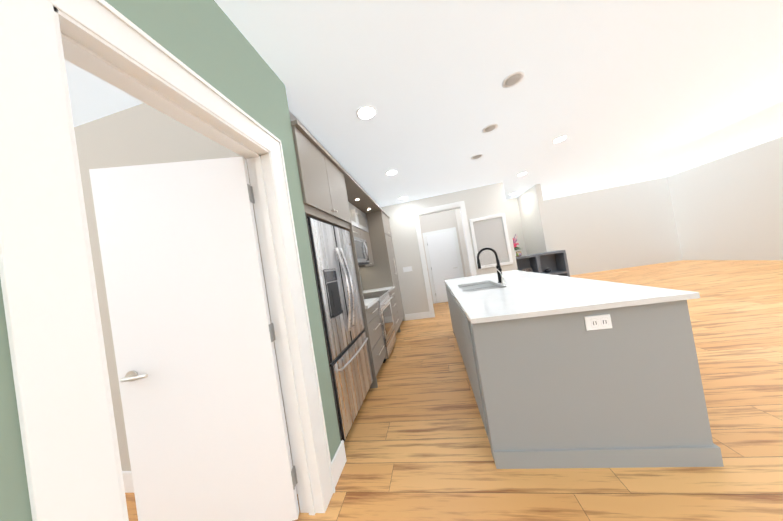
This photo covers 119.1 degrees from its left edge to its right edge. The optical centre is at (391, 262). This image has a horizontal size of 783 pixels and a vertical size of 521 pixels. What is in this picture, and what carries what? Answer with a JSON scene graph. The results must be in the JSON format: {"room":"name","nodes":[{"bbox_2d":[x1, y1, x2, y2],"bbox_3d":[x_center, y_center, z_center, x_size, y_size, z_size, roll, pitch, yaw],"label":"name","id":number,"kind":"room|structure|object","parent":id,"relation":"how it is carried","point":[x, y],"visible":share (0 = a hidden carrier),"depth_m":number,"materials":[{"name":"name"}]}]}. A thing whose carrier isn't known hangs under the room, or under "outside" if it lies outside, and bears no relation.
{"room":"kitchen","nodes":[
{"label":"kitchen","id":0,"kind":"room"},
{"bbox_2d":[0,0,340,520],"bbox_3d":[-1.001,0.097,-0.611,0.120,2.740,4.610,-9,-1,10],"label":"wall","id":1,"kind":"structure","parent":0,"point":[207,41],"depth_m":1.10,"materials":[{"name":"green paint"}]},
{"bbox_2d":[0,0,335,520],"bbox_3d":[-0.686,0.341,0.951,0.161,2.212,1.020,-9,-1,10],"label":"door frame","id":2,"kind":"structure","parent":1,"relation":"attached to","point":[63,391],"depth_m":0.54,"materials":[{"name":"white wood"}]},
{"bbox_2d":[89,157,298,520],"bbox_3d":[-1.054,0.472,1.247,0.729,2.058,0.320,-9,-1,10],"label":"bedroom door","id":3,"kind":"structure","parent":1,"relation":"in","point":[193,331],"depth_m":1.24,"materials":[{"name":"white wood"}]},
{"bbox_2d":[291,120,334,227],"bbox_3d":[-0.928,-0.646,1.951,0.636,0.672,0.476,-9,-1,10],"label":"upper cabinet","id":4,"kind":"object","parent":1,"relation":"attached to","point":[315,181],"depth_m":1.85,"materials":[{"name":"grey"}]},
{"bbox_2d":[74,103,292,470],"bbox_3d":[-2.986,0.465,1.962,4.720,2.740,0.210,-9,-1,10],"label":"wall","id":5,"kind":"structure","parent":0,"point":[142,134],"depth_m":1.67,"materials":[{"name":"white paint"}]},
{"bbox_2d":[309,240,315,275],"bbox_3d":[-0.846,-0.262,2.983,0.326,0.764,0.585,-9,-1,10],"label":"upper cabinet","id":6,"kind":"object","parent":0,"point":[309,240],"depth_m":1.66,"materials":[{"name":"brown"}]},
{"bbox_2d":[65,0,782,206],"bbox_3d":[0.580,-1.558,1.685,15.000,0.100,14.500,-9,-1,10],"label":"ceiling","id":7,"kind":"structure","parent":0,"point":[621,92],"depth_m":2.07,"materials":[{"name":"white paint"}]},
{"bbox_2d":[356,105,376,119],"bbox_3d":[-0.230,-1.364,2.109,0.192,0.008,0.192,-9,-1,10],"label":"recessed light","id":8,"kind":"object","parent":7,"relation":"in","point":[367,112],"visible":1,"depth_m":2.10,"materials":[{"name":"white plastic"}]},
{"bbox_2d":[386,170,397,175],"bbox_3d":[0.005,-1.377,3.550,0.192,0.008,0.192,-9,-1,10],"label":"recessed light","id":9,"kind":"object","parent":7,"relation":"in","point":[391,172],"visible":1,"depth_m":3.54,"materials":[{"name":"white plastic"}]},
{"bbox_2d":[471,154,482,159],"bbox_3d":[1.294,-1.583,3.471,0.176,0.016,0.176,-9,-1,10],"label":"recessed light","id":10,"kind":"object","parent":7,"relation":"in","point":[477,156],"visible":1,"depth_m":3.45,"materials":[{"name":"white plastic"}]},
{"bbox_2d":[482,124,497,132],"bbox_3d":[1.166,-1.575,2.721,0.176,0.016,0.176,-9,-1,10],"label":"recessed light","id":11,"kind":"object","parent":7,"relation":"in","point":[489,128],"visible":1,"depth_m":2.70,"materials":[{"name":"white plastic"}]},
{"bbox_2d":[502,71,524,87],"bbox_3d":[1.052,-1.570,1.990,0.176,0.016,0.176,-9,-1,10],"label":"recessed light","id":12,"kind":"object","parent":7,"relation":"in","point":[513,79],"visible":1,"depth_m":1.97,"materials":[{"name":"white plastic"}]},
{"bbox_2d":[552,135,567,142],"bbox_3d":[2.441,-1.776,3.334,0.192,0.008,0.192,-9,-1,10],"label":"recessed light","id":13,"kind":"object","parent":7,"relation":"in","point":[559,139],"visible":1,"depth_m":3.32,"materials":[{"name":"white plastic"}]},
{"bbox_2d":[419,209,464,303],"bbox_3d":[1.548,-0.184,6.920,1.050,2.740,0.120,-9,-1,10],"label":"wall","id":14,"kind":"structure","parent":0,"point":[440,220],"depth_m":6.88,"materials":[{"name":"beige paint"}]},
{"bbox_2d":[422,227,463,303],"bbox_3d":[1.583,0.108,6.847,0.990,2.150,0.016,-9,-1,10],"label":"door frame","id":15,"kind":"structure","parent":14,"relation":"attached to","point":[453,229],"depth_m":6.88,"materials":[{"name":"white wood"}]},
{"bbox_2d":[426,231,460,302],"bbox_3d":[1.582,0.150,6.805,0.802,2.045,0.096,-9,-1,10],"label":"hall door","id":16,"kind":"structure","parent":14,"relation":"in","point":[443,256],"depth_m":6.83,"materials":[{"name":"white wood"}]},
{"bbox_2d":[381,182,517,320],"bbox_3d":[1.075,-0.136,5.323,3.250,2.740,0.120,-9,-1,10],"label":"wall","id":17,"kind":"structure","parent":0,"point":[486,200],"depth_m":5.34,"materials":[{"name":"white paint"}]},
{"bbox_2d":[403,266,411,271],"bbox_3d":[0.375,0.168,5.378,0.204,0.112,0.008,-9,-1,10],"label":"switch plate","id":18,"kind":"object","parent":17,"relation":"attached to","point":[407,269],"visible":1,"depth_m":5.38,"materials":[{"name":"white plastic"}]},
{"bbox_2d":[405,312,429,320],"bbox_3d":[0.601,1.256,5.347,0.583,0.145,0.014,-9,-1,10],"label":"baseboard","id":19,"kind":"structure","parent":17,"relation":"attached to","point":[422,315],"depth_m":5.34,"materials":[{"name":"white wood"}]},
{"bbox_2d":[413,201,476,317],"bbox_3d":[1.274,-0.047,5.285,1.160,2.500,0.149,-9,-1,10],"label":"trim","id":20,"kind":"structure","parent":17,"relation":"attached to","point":[440,208],"depth_m":5.27,"materials":[{"name":"white wood"}]},
{"bbox_2d":[469,213,512,268],"bbox_3d":[2.182,-0.452,5.051,0.745,1.120,0.035,-9,-1,10],"label":"framed board","id":21,"kind":"object","parent":17,"relation":"attached to","point":[491,231],"visible":0.85,"depth_m":5.05,"materials":[{"name":"white painted wood"},{"name":"greige painted board"}]},
{"bbox_2d":[125,260,782,520],"bbox_3d":[1.035,1.245,1.636,15.000,0.100,14.500,-9,-1,10],"label":"floor","id":22,"kind":"structure","parent":0,"point":[417,446],"depth_m":1.54,"materials":[{"name":"brown wood"}]},
{"bbox_2d":[307,217,372,441],"bbox_3d":[-0.651,0.573,2.185,0.672,1.785,0.874,-9,-1,10],"label":"fridge","id":23,"kind":"object","parent":22,"relation":"on","point":[344,327],"visible":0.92,"depth_m":1.98,"materials":[{"name":"grey metal"}]},
{"bbox_2d":[321,300,385,391],"bbox_3d":[-0.483,1.018,2.934,0.636,0.879,0.585,-9,-1,10],"label":"base cabinet","id":24,"kind":"object","parent":22,"relation":"on","point":[370,310],"depth_m":2.70,"materials":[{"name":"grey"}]},
{"bbox_2d":[359,288,398,339],"bbox_3d":[-0.253,1.005,4.290,0.636,0.879,0.625,-9,-1,10],"label":"base cabinet","id":25,"kind":"object","parent":22,"relation":"on","point":[395,311],"depth_m":4.21,"materials":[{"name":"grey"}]},
{"bbox_2d":[363,290,395,362],"bbox_3d":[-0.336,0.876,3.595,0.696,1.135,0.760,-9,-1,10],"label":"range","id":26,"kind":"object","parent":22,"relation":"on","point":[386,319],"visible":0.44,"depth_m":3.43,"materials":[{"name":"grey metal"}]},
{"bbox_2d":[359,208,404,331],"bbox_3d":[-0.254,0.211,5.043,0.636,2.472,0.875,-9,-1,10],"label":"tall cabinet","id":27,"kind":"object","parent":22,"relation":"on","point":[384,274],"depth_m":4.61,"materials":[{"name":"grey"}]},
{"bbox_2d":[516,250,569,276],"bbox_3d":[3.466,0.335,5.478,1.182,1.050,0.410,-9,-1,10],"label":"shelf unit","id":28,"kind":"object","parent":22,"relation":"on","point":[556,262],"visible":0.33,"depth_m":5.46,"materials":[{"name":"grey wood"}]},
{"bbox_2d":[522,268,532,271],"bbox_3d":[3.266,0.234,5.527,0.235,0.170,0.061,-9,-1,4],"label":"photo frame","id":29,"kind":"object","parent":28,"relation":"on","point":[528,269],"visible":0.52,"depth_m":5.52,"materials":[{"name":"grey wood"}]},
{"bbox_3d":[3.001,-0.132,5.603,0.292,0.024,0.291,-9,-1,10],"label":"wood slice","id":30,"kind":"object","parent":28,"relation":"on","visible":0},
{"bbox_2d":[512,234,519,251],"bbox_3d":[2.979,-0.402,5.664,0.401,0.515,0.415,-9,-1,10],"label":"vase","id":31,"kind":"object","parent":30,"relation":"on","point":[515,244],"visible":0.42,"depth_m":5.55,"materials":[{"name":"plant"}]},
{"bbox_2d":[445,270,723,468],"bbox_3d":[1.338,0.712,2.624,1.146,0.889,2.670,-9,-1,10],"label":"kitchen island","id":32,"kind":"object","parent":22,"relation":"on","point":[567,372],"depth_m":1.33,"materials":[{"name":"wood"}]},
{"bbox_2d":[460,282,507,293],"bbox_3d":[1.055,0.425,2.720,0.428,0.254,0.748,-9,-1,10],"label":"sink","id":33,"kind":"object","parent":32,"relation":"in","point":[473,287],"depth_m":2.74,"materials":[{"name":"silver metal"}]},
{"bbox_2d":[477,248,501,282],"bbox_3d":[1.152,0.041,2.702,0.260,0.432,0.097,-9,-1,10],"label":"faucet","id":34,"kind":"object","parent":32,"relation":"on","point":[498,266],"visible":0.96,"depth_m":2.70,"materials":[{"name":"black metal"}]},
{"bbox_2d":[485,264,505,284],"bbox_3d":[1.148,0.136,2.544,0.184,0.242,0.068,-9,-1,10],"label":"tap","id":35,"kind":"object","parent":32,"relation":"on","point":[502,281],"visible":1,"depth_m":2.54,"materials":[{"name":"silver metal"}]},
{"bbox_2d":[454,208,470,276],"bbox_3d":[2.017,-0.276,6.061,0.120,2.740,1.655,-9,-1,10],"label":"wall","id":36,"kind":"structure","parent":0,"point":[457,211],"depth_m":6.35,"materials":[{"name":"beige paint"}]},
{"bbox_2d":[506,198,526,255],"bbox_3d":[3.502,-0.500,6.990,0.990,2.740,0.120,-9,-1,10],"label":"wall","id":37,"kind":"structure","parent":0,"point":[512,204],"depth_m":6.88,"materials":[{"name":"white paint"}]},
{"bbox_2d":[517,184,551,254],"bbox_3d":[3.941,-0.584,6.307,0.120,2.740,1.320,-9,-1,10],"label":"wall","id":38,"kind":"structure","parent":0,"point":[527,219],"depth_m":6.03,"materials":[{"name":"white paint"}]},
{"bbox_2d":[543,177,682,274],"bbox_3d":[2.014,-0.228,8.748,15.000,2.740,0.120,-9,-1,10],"label":"wall","id":39,"kind":"structure","parent":0,"point":[633,225],"depth_m":7.74,"materials":[{"name":"white paint"}]},
{"bbox_2d":[307,152,354,239],"bbox_3d":[-0.848,-0.651,2.421,0.636,0.672,0.477,-9,-1,10],"label":"upper cabinet","id":40,"kind":"object","parent":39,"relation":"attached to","point":[334,193],"depth_m":2.39,"materials":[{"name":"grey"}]},
{"bbox_2d":[350,200,362,243],"bbox_3d":[-0.796,-0.660,3.658,0.326,0.627,0.775,-9,-1,10],"label":"upper cabinet","id":41,"kind":"object","parent":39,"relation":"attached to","point":[354,207],"depth_m":3.86,"materials":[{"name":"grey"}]},
{"bbox_2d":[354,236,369,265],"bbox_3d":[-0.641,-0.143,3.637,0.457,0.423,0.746,-9,-1,10],"label":"microwave","id":42,"kind":"object","parent":41,"relation":"attached to","point":[362,251],"visible":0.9,"depth_m":3.62,"materials":[{"name":"grey metal"}]},
{"bbox_2d":[351,240,374,267],"bbox_3d":[-0.615,-0.276,4.339,0.326,0.764,0.625,-9,-1,10],"label":"upper cabinet","id":43,"kind":"object","parent":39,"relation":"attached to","point":[371,255],"depth_m":4.32,"materials":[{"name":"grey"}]},
{"bbox_2d":[359,208,370,243],"bbox_3d":[-0.679,-0.667,4.344,0.326,0.627,0.628,-9,-1,10],"label":"upper cabinet","id":44,"kind":"object","parent":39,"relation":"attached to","point":[363,228],"depth_m":4.39,"materials":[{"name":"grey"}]},
{"bbox_2d":[667,137,782,259],"bbox_3d":[8.033,-1.354,0.353,0.120,2.740,14.370,-9,-1,10],"label":"wall","id":45,"kind":"structure","parent":0,"point":[729,207],"depth_m":6.00,"materials":[{"name":"white paint"}]},
{"bbox_3d":[-3.373,0.487,-0.310,4.960,2.740,4.640,-9,-1,10],"label":"wall","id":46,"kind":"structure","parent":0,"visible":0},
{"bbox_2d":[122,471,297,493],"bbox_3d":[-2.075,1.627,1.703,3.200,0.145,0.014,-9,-1,10],"label":"baseboard","id":47,"kind":"structure","parent":46,"relation":"attached to","point":[128,482],"depth_m":1.66,"materials":[{"name":"white wood"}]}
]}

